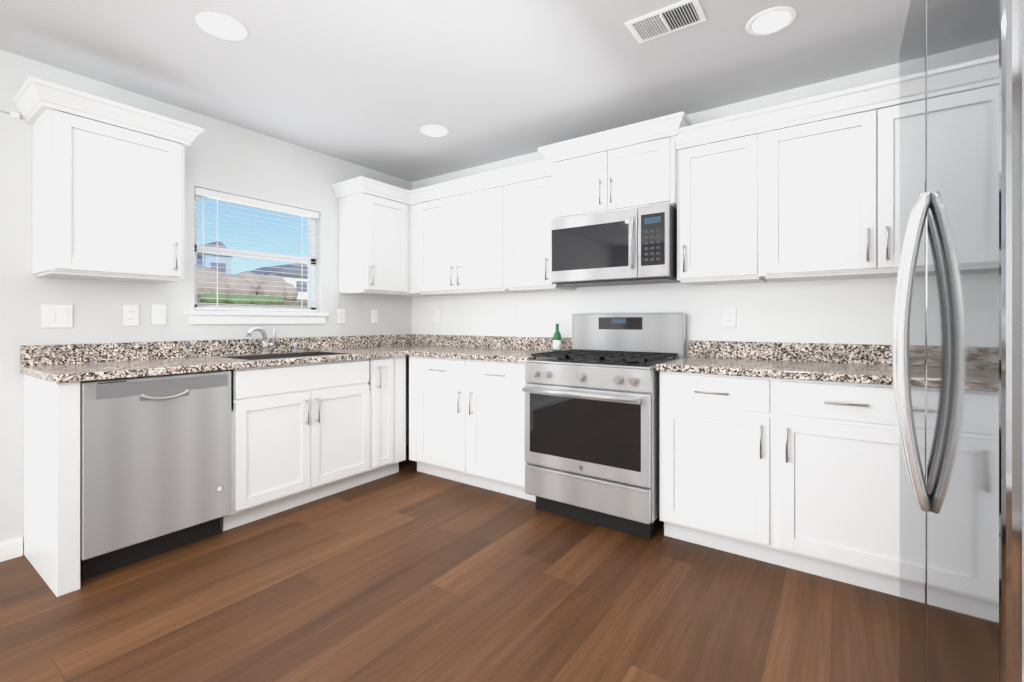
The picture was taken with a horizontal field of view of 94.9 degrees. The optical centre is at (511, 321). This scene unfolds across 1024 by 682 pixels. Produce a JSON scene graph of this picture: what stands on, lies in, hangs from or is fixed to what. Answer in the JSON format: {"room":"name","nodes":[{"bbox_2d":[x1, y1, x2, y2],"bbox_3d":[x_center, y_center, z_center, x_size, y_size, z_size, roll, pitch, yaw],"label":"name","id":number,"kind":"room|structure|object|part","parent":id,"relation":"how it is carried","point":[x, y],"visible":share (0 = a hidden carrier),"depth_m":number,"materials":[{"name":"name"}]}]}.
{"room":"kitchen","nodes":[
{"label":"kitchen","id":0,"kind":"room"},
{"bbox_2d":[0,49,411,553],"bbox_3d":[-2.590,-0.077,2.110,0.120,2.430,5.600,0,0,35],"label":"wall","id":1,"kind":"structure","parent":0,"point":[223,156],"depth_m":2.72,"materials":[{"name":"paint"}]},
{"bbox_2d":[0,110,22,119],"bbox_3d":[-2.488,-0.997,2.140,0.012,0.034,0.366,0,0,35],"label":"clip","id":2,"kind":"object","parent":1,"relation":"attached to","point":[14,114],"visible":1,"depth_m":2.26,"materials":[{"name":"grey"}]},
{"bbox_2d":[0,537,22,561],"bbox_3d":[-3.254,1.093,1.048,0.013,0.090,3.034,0,0,35],"label":"baseboard","id":3,"kind":"structure","parent":1,"relation":"attached to","point":[11,548],"depth_m":2.25,"materials":[{"name":"white wood"}]},
{"bbox_2d":[40,304,72,327],"bbox_3d":[-2.312,-0.026,2.392,0.009,0.122,0.122,0,0,35],"label":"double light switch","id":4,"kind":"object","parent":1,"relation":"attached to","point":[56,315],"visible":1,"depth_m":2.39,"materials":[{"name":"grey plastic"}]},
{"bbox_2d":[28,96,191,282],"bbox_3d":[-2.078,-0.615,2.450,0.323,0.762,0.545,0,0,35],"label":"upper cabinet","id":5,"kind":"object","parent":1,"relation":"attached to","point":[108,191],"depth_m":2.31,"materials":[{"name":"white wood"}]},
{"bbox_2d":[122,304,138,325],"bbox_3d":[-2.139,-0.033,2.640,0.008,0.122,0.076,0,0,35],"label":"electrical outlet","id":6,"kind":"object","parent":1,"relation":"attached to","point":[130,315],"visible":1,"depth_m":2.64,"materials":[{"name":"grey plastic"}]},
{"bbox_2d":[151,304,166,324],"bbox_3d":[-2.062,-0.039,2.749,0.009,0.122,0.076,0,0,35],"label":"light switch","id":7,"kind":"object","parent":1,"relation":"attached to","point":[158,314],"visible":1,"depth_m":2.75,"materials":[{"name":"grey plastic"}]},
{"bbox_2d":[20,335,411,366],"bbox_3d":[-1.652,0.168,3.319,0.020,0.100,2.540,0,0,35],"label":"backsplash","id":8,"kind":"structure","parent":1,"relation":"attached to","point":[30,355],"depth_m":2.80,"materials":[{"name":"multicoloured stone"}]},
{"bbox_2d":[185,187,328,323],"bbox_3d":[-1.745,-0.409,3.277,0.150,0.855,0.960,0,0,35],"label":"window","id":9,"kind":"structure","parent":1,"relation":"in","point":[220,314],"depth_m":3.22,"materials":[{"name":"white plastic"}]},
{"bbox_2d":[337,309,344,323],"bbox_3d":[-1.361,-0.041,3.746,0.008,0.122,0.076,0,0,35],"label":"electrical outlet","id":10,"kind":"object","parent":1,"relation":"attached to","point":[340,316],"visible":1,"depth_m":3.74,"materials":[{"name":"grey plastic"}]},
{"bbox_2d":[336,188,403,295],"bbox_3d":[-1.120,-0.615,3.812,0.323,0.762,0.425,0,0,35],"label":"upper cabinet","id":11,"kind":"object","parent":1,"relation":"attached to","point":[371,222],"depth_m":3.67,"materials":[{"name":"white wood"}]},
{"bbox_2d":[370,309,377,323],"bbox_3d":[-1.173,-0.041,4.011,0.009,0.122,0.076,0,0,35],"label":"light switch","id":12,"kind":"object","parent":1,"relation":"attached to","point":[373,316],"visible":1,"depth_m":4.01,"materials":[{"name":"grey plastic"}]},
{"bbox_2d":[0,445,898,681],"bbox_3d":[-0.803,1.188,0.853,4.490,0.100,5.840,0,0,35],"label":"floor","id":13,"kind":"structure","parent":0,"point":[408,572],"depth_m":1.86,"materials":[{"name":"brown wood"}]},
{"bbox_2d":[80,370,230,579],"bbox_3d":[-1.895,0.699,2.412,0.610,0.879,0.598,0,0,35],"label":"dishwasher","id":14,"kind":"object","parent":13,"relation":"on","point":[155,465],"visible":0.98,"depth_m":2.21,"materials":[{"name":"grey metal"}]},
{"bbox_2d":[220,387,371,530],"bbox_3d":[-1.478,0.808,3.046,0.618,0.660,0.910,0,0,35],"label":"base cabinet","id":15,"kind":"object","parent":13,"relation":"on","point":[294,451],"depth_m":2.81,"materials":[{"name":"white wood"}]},
{"bbox_2d":[356,355,399,480],"bbox_3d":[-1.156,0.696,3.504,0.618,0.884,0.210,0,0,35],"label":"base cabinet","id":16,"kind":"object","parent":13,"relation":"on","point":[383,375],"depth_m":3.34,"materials":[{"name":"white wood"}]},
{"bbox_2d":[404,355,535,501],"bbox_3d":[-0.159,0.696,3.444,1.078,0.884,0.618,0,0,35],"label":"base cabinet","id":17,"kind":"object","parent":13,"relation":"on","point":[466,416],"depth_m":3.18,"materials":[{"name":"white wood"}]},
{"bbox_2d":[20,343,419,382],"bbox_3d":[-1.395,0.235,3.138,0.648,0.035,2.540,0,0,35],"label":"countertop","id":18,"kind":"structure","parent":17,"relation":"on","point":[119,368],"depth_m":2.42,"materials":[{"name":"multicoloured stone"}]},
{"bbox_2d":[240,327,275,354],"bbox_3d":[-1.669,0.127,3.121,0.121,0.182,0.223,0,0,35],"label":"faucet","id":19,"kind":"object","parent":18,"relation":"on","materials":[{"name":"silver metal"}]},
{"bbox_2d":[220,351,355,402],"bbox_3d":[-1.446,0.332,3.042,0.416,0.227,0.686,0,0,35],"label":"sink","id":20,"kind":"object","parent":18,"relation":"in","point":[255,383],"depth_m":2.81,"materials":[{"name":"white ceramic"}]},
{"bbox_2d":[408,347,551,362],"bbox_3d":[-0.199,0.235,3.453,1.166,0.035,0.648,0,0,35],"label":"countertop","id":21,"kind":"structure","parent":17,"relation":"on","point":[489,354],"depth_m":3.30,"materials":[{"name":"multicoloured stone"}]},
{"bbox_2d":[553,322,561,350],"bbox_3d":[0.319,0.110,3.316,0.061,0.215,0.060,0,0,35],"label":"bottle","id":22,"kind":"object","parent":21,"relation":"on","point":[557,343],"visible":0.88,"depth_m":3.29,"materials":[{"name":"green glass"}]},
{"bbox_2d":[522,313,685,538],"bbox_3d":[0.554,0.543,2.831,0.762,1.190,0.744,0,0,35],"label":"range","id":23,"kind":"object","parent":13,"relation":"on","point":[592,426],"visible":1,"depth_m":2.60,"materials":[{"name":"silver metal"}]},
{"bbox_2d":[660,371,898,596],"bbox_3d":[1.361,0.696,2.374,1.050,0.884,0.618,0,0,35],"label":"base cabinet","id":24,"kind":"object","parent":13,"relation":"on","point":[784,454],"depth_m":2.10,"materials":[{"name":"white wood"}]},
{"bbox_2d":[656,355,892,386],"bbox_3d":[1.515,0.235,2.247,1.462,0.035,0.648,0,0,35],"label":"countertop","id":25,"kind":"structure","parent":24,"relation":"on","point":[878,374],"depth_m":2.22,"materials":[{"name":"multicoloured stone"}]},
{"bbox_2d":[892,0,1023,681],"bbox_3d":[0.995,0.238,0.560,0.842,1.800,0.910,0,0,35],"label":"fridge","id":26,"kind":"object","parent":13,"relation":"on","point":[958,348],"visible":1,"depth_m":0.55,"materials":[{"name":"grey metal"}]},
{"bbox_2d":[0,0,910,181],"bbox_3d":[-0.803,-1.342,0.853,4.490,0.100,5.840,0,0,35],"label":"ceiling","id":27,"kind":"structure","parent":0,"point":[376,85],"depth_m":2.34,"materials":[{"name":"grey paint"}]},
{"bbox_2d":[196,12,247,40],"bbox_3d":[-1.268,-1.288,2.061,0.196,0.007,0.196,0,0,35],"label":"recessed light","id":28,"kind":"object","parent":27,"relation":"in","point":[222,26],"visible":1,"depth_m":2.05,"materials":[{"name":"white plastic"}]},
{"bbox_2d":[420,125,448,136],"bbox_3d":[-0.524,-1.288,3.188,0.196,0.007,0.196,0,0,35],"label":"recessed light","id":29,"kind":"object","parent":27,"relation":"in","point":[435,130],"visible":1,"depth_m":3.17,"materials":[{"name":"white plastic"}]},
{"bbox_2d":[625,0,706,43],"bbox_3d":[0.659,-1.284,2.019,0.300,0.014,0.180,0,0,35],"label":"ceiling vent","id":30,"kind":"object","parent":27,"relation":"in","point":[668,19],"visible":1,"depth_m":2.01,"materials":[{"name":"white metal"}]},
{"bbox_2d":[746,6,797,35],"bbox_3d":[1.115,-1.288,2.023,0.196,0.007,0.196,0,0,35],"label":"recessed light","id":31,"kind":"object","parent":27,"relation":"in","point":[772,20],"visible":1,"depth_m":2.01,"materials":[{"name":"white plastic"}]},
{"bbox_2d":[412,63,898,356],"bbox_3d":[0.843,-0.077,3.192,4.490,2.430,0.120,0,0,35],"label":"wall","id":32,"kind":"structure","parent":0,"point":[849,311],"depth_m":2.84,"materials":[{"name":"paint"}]},
{"bbox_2d":[404,196,415,295],"bbox_3d":[-0.883,-0.615,4.083,0.398,0.762,0.404,0,0,35],"label":"upper cabinet","id":33,"kind":"object","parent":32,"relation":"attached to","point":[409,201],"depth_m":3.92,"materials":[{"name":"white wood"}]},
{"bbox_2d":[435,310,440,323],"bbox_3d":[-0.658,-0.041,4.170,0.076,0.122,0.008,0,0,35],"label":"electrical outlet","id":34,"kind":"object","parent":32,"relation":"attached to","point":[437,316],"visible":1,"depth_m":4.17,"materials":[{"name":"grey plastic"}]},
{"bbox_2d":[416,180,507,295],"bbox_3d":[-0.331,-0.615,3.745,0.895,0.762,0.323,0,0,35],"label":"upper cabinet","id":35,"kind":"object","parent":32,"relation":"attached to","point":[460,232],"depth_m":3.59,"materials":[{"name":"white wood"}]},
{"bbox_2d":[504,168,576,291],"bbox_3d":[0.205,-0.615,3.368,0.415,0.762,0.323,0,0,35],"label":"upper cabinet","id":36,"kind":"object","parent":32,"relation":"attached to","point":[526,226],"depth_m":3.26,"materials":[{"name":"white wood"}]},
{"bbox_2d":[548,140,615,223],"bbox_3d":[0.546,-0.865,3.097,0.454,0.395,0.373,0,0,35],"label":"upper cabinet","id":37,"kind":"object","parent":32,"relation":"attached to","point":[582,182],"depth_m":2.95,"materials":[{"name":"white wood"}]},
{"bbox_3d":[-0.058,-1.054,2.181,3.936,0.164,2.566,0,0,35],"label":"crown","id":38,"kind":"part","parent":37,"relation":"part of","materials":[{"name":"white wood"}]},
{"bbox_2d":[550,204,680,286],"bbox_3d":[0.661,-0.447,2.968,0.756,0.412,0.449,0,0,35],"label":"microwave","id":39,"kind":"object","parent":37,"relation":"attached to","point":[635,246],"visible":1,"depth_m":2.79,"materials":[{"name":"grey metal"}]},
{"bbox_2d":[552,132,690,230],"bbox_3d":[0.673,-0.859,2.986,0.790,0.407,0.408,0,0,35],"label":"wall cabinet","id":40,"kind":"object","parent":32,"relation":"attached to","point":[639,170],"depth_m":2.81,"materials":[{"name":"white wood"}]},
{"bbox_2d":[616,128,683,210],"bbox_3d":[0.821,-0.865,2.904,0.454,0.395,0.373,0,0,35],"label":"upper cabinet","id":41,"kind":"object","parent":32,"relation":"attached to","point":[646,164],"depth_m":2.71,"materials":[{"name":"white wood"}]},
{"bbox_2d":[412,335,891,362],"bbox_3d":[0.688,0.168,3.213,3.928,0.100,0.020,0,0,35],"label":"backsplash","id":42,"kind":"structure","parent":32,"relation":"attached to","point":[814,352],"depth_m":2.74,"materials":[{"name":"multicoloured stone"}]},
{"bbox_2d":[672,124,771,285],"bbox_3d":[1.197,-0.615,2.670,0.430,0.762,0.323,0,0,35],"label":"upper cabinet","id":43,"kind":"object","parent":32,"relation":"attached to","point":[719,205],"depth_m":2.53,"materials":[{"name":"white wood"}]},
{"bbox_2d":[723,308,735,327],"bbox_3d":[1.293,-0.021,2.797,0.076,0.122,0.008,0,0,35],"label":"electrical outlet","id":44,"kind":"object","parent":32,"relation":"attached to","point":[729,317],"visible":1,"depth_m":2.79,"materials":[{"name":"grey plastic"}]},
{"bbox_2d":[764,92,898,281],"bbox_3d":[1.757,-0.615,2.276,0.940,0.762,0.323,0,0,35],"label":"upper cabinet","id":45,"kind":"object","parent":32,"relation":"attached to","point":[804,190],"depth_m":2.25,"materials":[{"name":"white wood"}]},
{"label":"outside","id":46,"kind":"structure","parent":0,"visible":0},
{"bbox_2d":[197,241,307,306],"bbox_3d":[-24.407,-2.312,36.167,65.000,7.100,115.000,0,0,35],"label":"scenery","id":47,"kind":"structure","parent":46,"point":[254,296],"depth_m":31.89,"materials":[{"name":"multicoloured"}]}
]}

